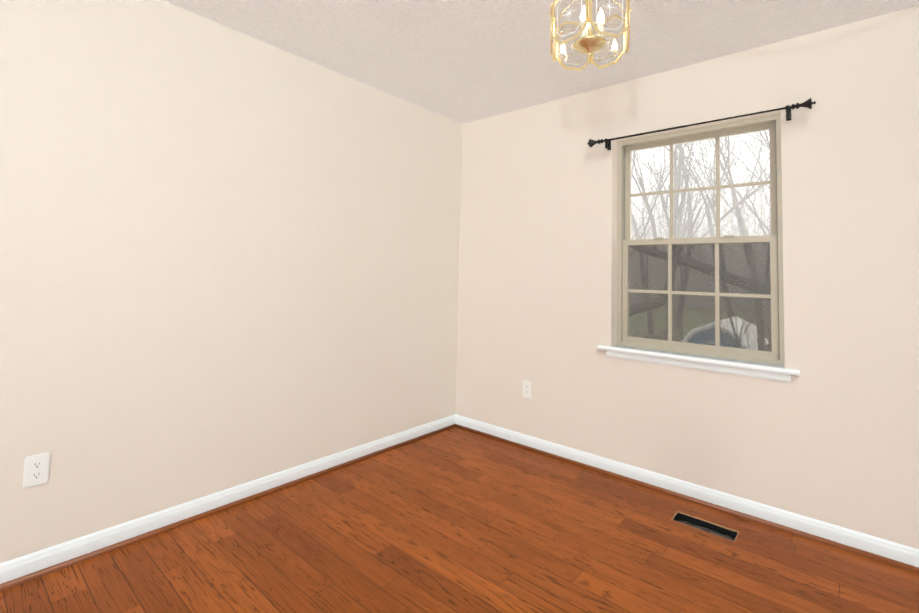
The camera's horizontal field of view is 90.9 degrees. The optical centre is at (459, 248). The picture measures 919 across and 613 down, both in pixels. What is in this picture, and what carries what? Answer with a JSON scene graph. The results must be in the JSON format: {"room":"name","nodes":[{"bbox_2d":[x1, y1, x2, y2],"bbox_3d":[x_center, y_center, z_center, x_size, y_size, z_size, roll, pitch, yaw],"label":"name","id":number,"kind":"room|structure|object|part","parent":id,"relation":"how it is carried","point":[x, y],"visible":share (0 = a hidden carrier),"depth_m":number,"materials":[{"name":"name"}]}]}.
{"room":"empty dining room","nodes":[
{"label":"empty dining room","id":0,"kind":"room"},
{"bbox_2d":[0,0,461,562],"bbox_3d":[-1.295,0.078,2.343,0.220,2.440,4.140,-1,-4,41],"label":"wall","id":1,"kind":"structure","parent":0,"point":[228,258],"depth_m":2.19,"materials":[{"name":"paint"}]},
{"bbox_2d":[23,452,49,487],"bbox_3d":[-1.636,0.856,1.751,0.007,0.117,0.073,-1,-4,41],"label":"outlet","id":2,"kind":"object","parent":1,"relation":"attached to","point":[36,469],"visible":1,"depth_m":1.75,"materials":[{"name":"white plastic"}]},
{"bbox_2d":[0,414,454,590],"bbox_3d":[-1.231,1.250,2.196,0.026,0.088,3.700,-1,-4,41],"label":"baseboard","id":3,"kind":"structure","parent":1,"relation":"attached to","point":[25,568],"depth_m":2.13,"materials":[{"name":"white wood"}]},
{"bbox_2d":[0,427,918,612],"bbox_3d":[-0.107,1.326,1.220,3.440,0.120,4.140,-1,-4,41],"label":"floor","id":4,"kind":"structure","parent":0,"point":[455,520],"depth_m":1.93,"materials":[{"name":"brown wood"}]},
{"bbox_2d":[671,511,738,541],"bbox_3d":[1.196,1.555,2.206,0.290,0.400,0.127,-1,-4,41],"label":"vent duct","id":5,"kind":"object","parent":4,"relation":"in","point":[709,527],"visible":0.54,"depth_m":2.24,"materials":[{"name":"black metal"}]},
{"bbox_2d":[164,0,918,123],"bbox_3d":[-0.043,-1.229,1.366,3.440,0.120,4.140,-1,-4,41],"label":"ceiling","id":6,"kind":"structure","parent":0,"point":[463,61],"depth_m":2.36,"materials":[{"name":"white paint"}]},
{"bbox_2d":[549,0,632,70],"bbox_3d":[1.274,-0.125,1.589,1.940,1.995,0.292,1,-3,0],"label":"lantern chandelier","id":7,"kind":"object","parent":6,"relation":"hanging from","point":[590,44],"visible":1,"depth_m":1.59,"materials":[{"name":"gold metal"}]},
{"bbox_2d":[455,5,918,548],"bbox_3d":[1.286,0.163,2.703,3.220,2.440,0.220,-1,-4,41],"label":"wall","id":8,"kind":"structure","parent":0,"point":[829,435],"depth_m":2.36,"materials":[{"name":"paint"}]},
{"bbox_2d":[523,380,531,397],"bbox_3d":[0.476,0.988,3.187,0.073,0.117,0.007,-1,-4,41],"label":"outlet","id":9,"kind":"object","parent":8,"relation":"attached to","point":[527,389],"visible":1,"depth_m":3.18,"materials":[{"name":"white plastic"}]},
{"bbox_2d":[455,414,918,572],"bbox_3d":[1.094,1.331,2.615,3.000,0.088,0.026,-1,-4,41],"label":"baseboard","id":10,"kind":"structure","parent":8,"relation":"attached to","point":[881,550],"depth_m":2.37,"materials":[{"name":"white wood"}]},
{"bbox_2d":[597,113,799,381],"bbox_3d":[1.337,-0.021,2.623,1.016,1.379,0.227,-1,-4,41],"label":"window","id":11,"kind":"structure","parent":8,"relation":"attached to","point":[773,240],"depth_m":2.62,"materials":[{"name":"beige plastic"}]},
{"bbox_3d":[1.288,0.632,2.548,1.016,0.064,0.127,-1,-4,41],"label":"sill","id":12,"kind":"part","parent":11,"relation":"part of","materials":[{"name":"white"}]},
{"bbox_3d":[1.380,-0.050,2.667,0.754,1.199,0.040,-1,-4,41],"label":"glass","id":13,"kind":"part","parent":11,"relation":"part of","materials":[{"name":"clear glass"}]},
{"bbox_2d":[587,98,815,149],"bbox_3d":[1.284,-0.683,2.571,1.169,0.076,0.082,-1,-4,41],"label":"curtain rod","id":14,"kind":"object","parent":8,"relation":"attached to","point":[808,103],"visible":1,"depth_m":2.46,"materials":[{"name":"black metal"}]},
{"label":"outside","id":15,"kind":"structure","parent":0,"visible":0},
{"bbox_2d":[629,306,770,339],"bbox_3d":[34.628,7.563,43.710,160.000,0.300,106.030,-1,-4,41],"label":"ground","id":16,"kind":"structure","parent":15,"point":[684,329],"depth_m":48.09,"materials":[{"name":"grey"}]},
{"bbox_2d":[631,145,688,338],"bbox_3d":[7.160,-4.601,17.729,11.917,19.668,11.277,-1,-4,41],"label":"tree","id":17,"kind":"object","parent":16,"relation":"on","point":[637,235],"depth_m":18.15,"materials":[{"name":"grey plant"}]},
{"bbox_2d":[632,136,738,337],"bbox_3d":[12.196,-8.992,28.906,12.647,29.979,17.570,-1,-4,41],"label":"tree","id":18,"kind":"object","parent":16,"relation":"on","point":[687,215],"depth_m":27.26,"materials":[{"name":"grey plant"}]},
{"bbox_2d":[629,136,764,257],"bbox_3d":[3.091,-4.048,10.825,13.286,17.598,12.819,-1,-4,41],"label":"tree","id":19,"kind":"object","parent":16,"relation":"on","point":[647,222],"depth_m":12.07,"materials":[{"name":"grey plant"}]},
{"bbox_2d":[632,138,766,337],"bbox_3d":[5.312,0.598,10.722,5.888,8.393,5.206,-1,-4,41],"label":"tree","id":20,"kind":"object","parent":16,"relation":"on","point":[679,226],"depth_m":10.34,"materials":[{"name":"grey plant"}]},
{"bbox_2d":[629,133,770,316],"bbox_3d":[5.577,-0.411,11.204,6.823,10.630,4.792,-1,-4,41],"label":"limbs","id":21,"kind":"object","parent":16,"relation":"on","point":[676,196],"depth_m":10.65,"materials":[{"name":"grey plant"}]},
{"bbox_2d":[631,133,769,347],"bbox_3d":[5.799,-0.069,9.907,6.866,9.658,5.995,-1,-4,41],"label":"tree","id":22,"kind":"object","parent":16,"relation":"on","point":[720,236],"depth_m":9.87,"materials":[{"name":"grey plant"}]},
{"bbox_2d":[633,135,769,337],"bbox_3d":[14.728,-4.636,22.632,16.761,20.683,9.459,-1,-4,41],"label":"tree","id":23,"kind":"object","parent":16,"relation":"on","point":[730,211],"depth_m":21.91,"materials":[{"name":"grey plant"}]},
{"bbox_2d":[638,314,771,351],"bbox_3d":[10.220,3.628,15.702,4.304,3.149,13.768,-1,-4,41],"label":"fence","id":24,"kind":"object","parent":16,"relation":"on","point":[644,336],"depth_m":13.58,"materials":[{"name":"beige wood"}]},
{"bbox_2d":[644,160,767,346],"bbox_3d":[6.390,1.059,11.588,4.456,7.618,4.085,-1,-4,41],"label":"tree","id":25,"kind":"object","parent":16,"relation":"on","point":[710,278],"depth_m":11.84,"materials":[{"name":"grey plant"}]},
{"bbox_2d":[665,137,750,317],"bbox_3d":[11.621,-7.401,27.269,15.298,26.611,15.065,-1,-4,41],"label":"tree","id":26,"kind":"object","parent":16,"relation":"on","point":[710,225],"depth_m":24.03,"materials":[{"name":"grey plant"}]},
{"bbox_2d":[652,132,766,350],"bbox_3d":[9.680,-4.184,15.643,12.092,18.729,10.128,-1,-4,41],"label":"tree","id":27,"kind":"object","parent":16,"relation":"on","point":[740,216],"depth_m":14.35,"materials":[{"name":"grey plant"}]},
{"bbox_2d":[650,230,769,349],"bbox_3d":[6.260,1.888,10.770,3.962,5.867,2.364,-1,-4,41],"label":"tree","id":28,"kind":"object","parent":16,"relation":"on","point":[724,310],"depth_m":10.71,"materials":[{"name":"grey plant"}]},
{"bbox_2d":[682,316,767,349],"bbox_3d":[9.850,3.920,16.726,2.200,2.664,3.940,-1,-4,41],"label":"car","id":29,"kind":"object","parent":16,"relation":"on","point":[712,326],"depth_m":15.60,"materials":[{"name":"grey metal"}]},
{"bbox_2d":[700,132,770,291],"bbox_3d":[5.693,0.021,7.357,4.535,9.177,3.522,-1,-4,41],"label":"tree","id":30,"kind":"object","parent":16,"relation":"on","point":[745,198],"depth_m":7.60,"materials":[{"name":"grey plant"}]},
{"bbox_2d":[711,132,769,231],"bbox_3d":[18.323,-7.026,28.039,18.650,26.237,20.311,-1,-4,41],"label":"tree","id":31,"kind":"object","parent":16,"relation":"on","point":[737,192],"depth_m":29.20,"materials":[{"name":"grey plant"}]},
{"bbox_2d":[722,130,769,157],"bbox_3d":[11.955,-6.179,12.790,11.832,22.502,12.036,-1,-4,41],"label":"tree","id":32,"kind":"object","parent":16,"relation":"on","point":[754,141],"depth_m":14.34,"materials":[{"name":"grey plant"}]},
{"bbox_2d":[725,134,769,187],"bbox_3d":[8.160,-3.937,8.595,11.645,17.364,8.788,-1,-4,41],"label":"tree","id":33,"kind":"object","parent":16,"relation":"on","point":[745,165],"depth_m":10.76,"materials":[{"name":"grey plant"}]},
{"bbox_2d":[731,210,771,349],"bbox_3d":[7.069,1.653,10.174,2.959,6.306,2.884,-1,-4,41],"label":"tree","id":34,"kind":"object","parent":16,"relation":"on","point":[753,298],"depth_m":10.45,"materials":[{"name":"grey plant"}]},
{"bbox_2d":[735,131,769,199],"bbox_3d":[17.991,-6.622,23.208,16.418,24.876,14.321,-1,-4,41],"label":"tree","id":35,"kind":"object","parent":16,"relation":"on","point":[758,152],"depth_m":24.38,"materials":[{"name":"grey plant"}]},
{"bbox_2d":[629,130,770,310],"bbox_3d":[35.000,-25.739,42.021,140.954,70.000,49.243,-1,-4,41],"label":"sky","id":36,"kind":"structure","parent":15,"point":[703,228],"depth_m":68.47,"materials":[{"name":"white"}]}
]}

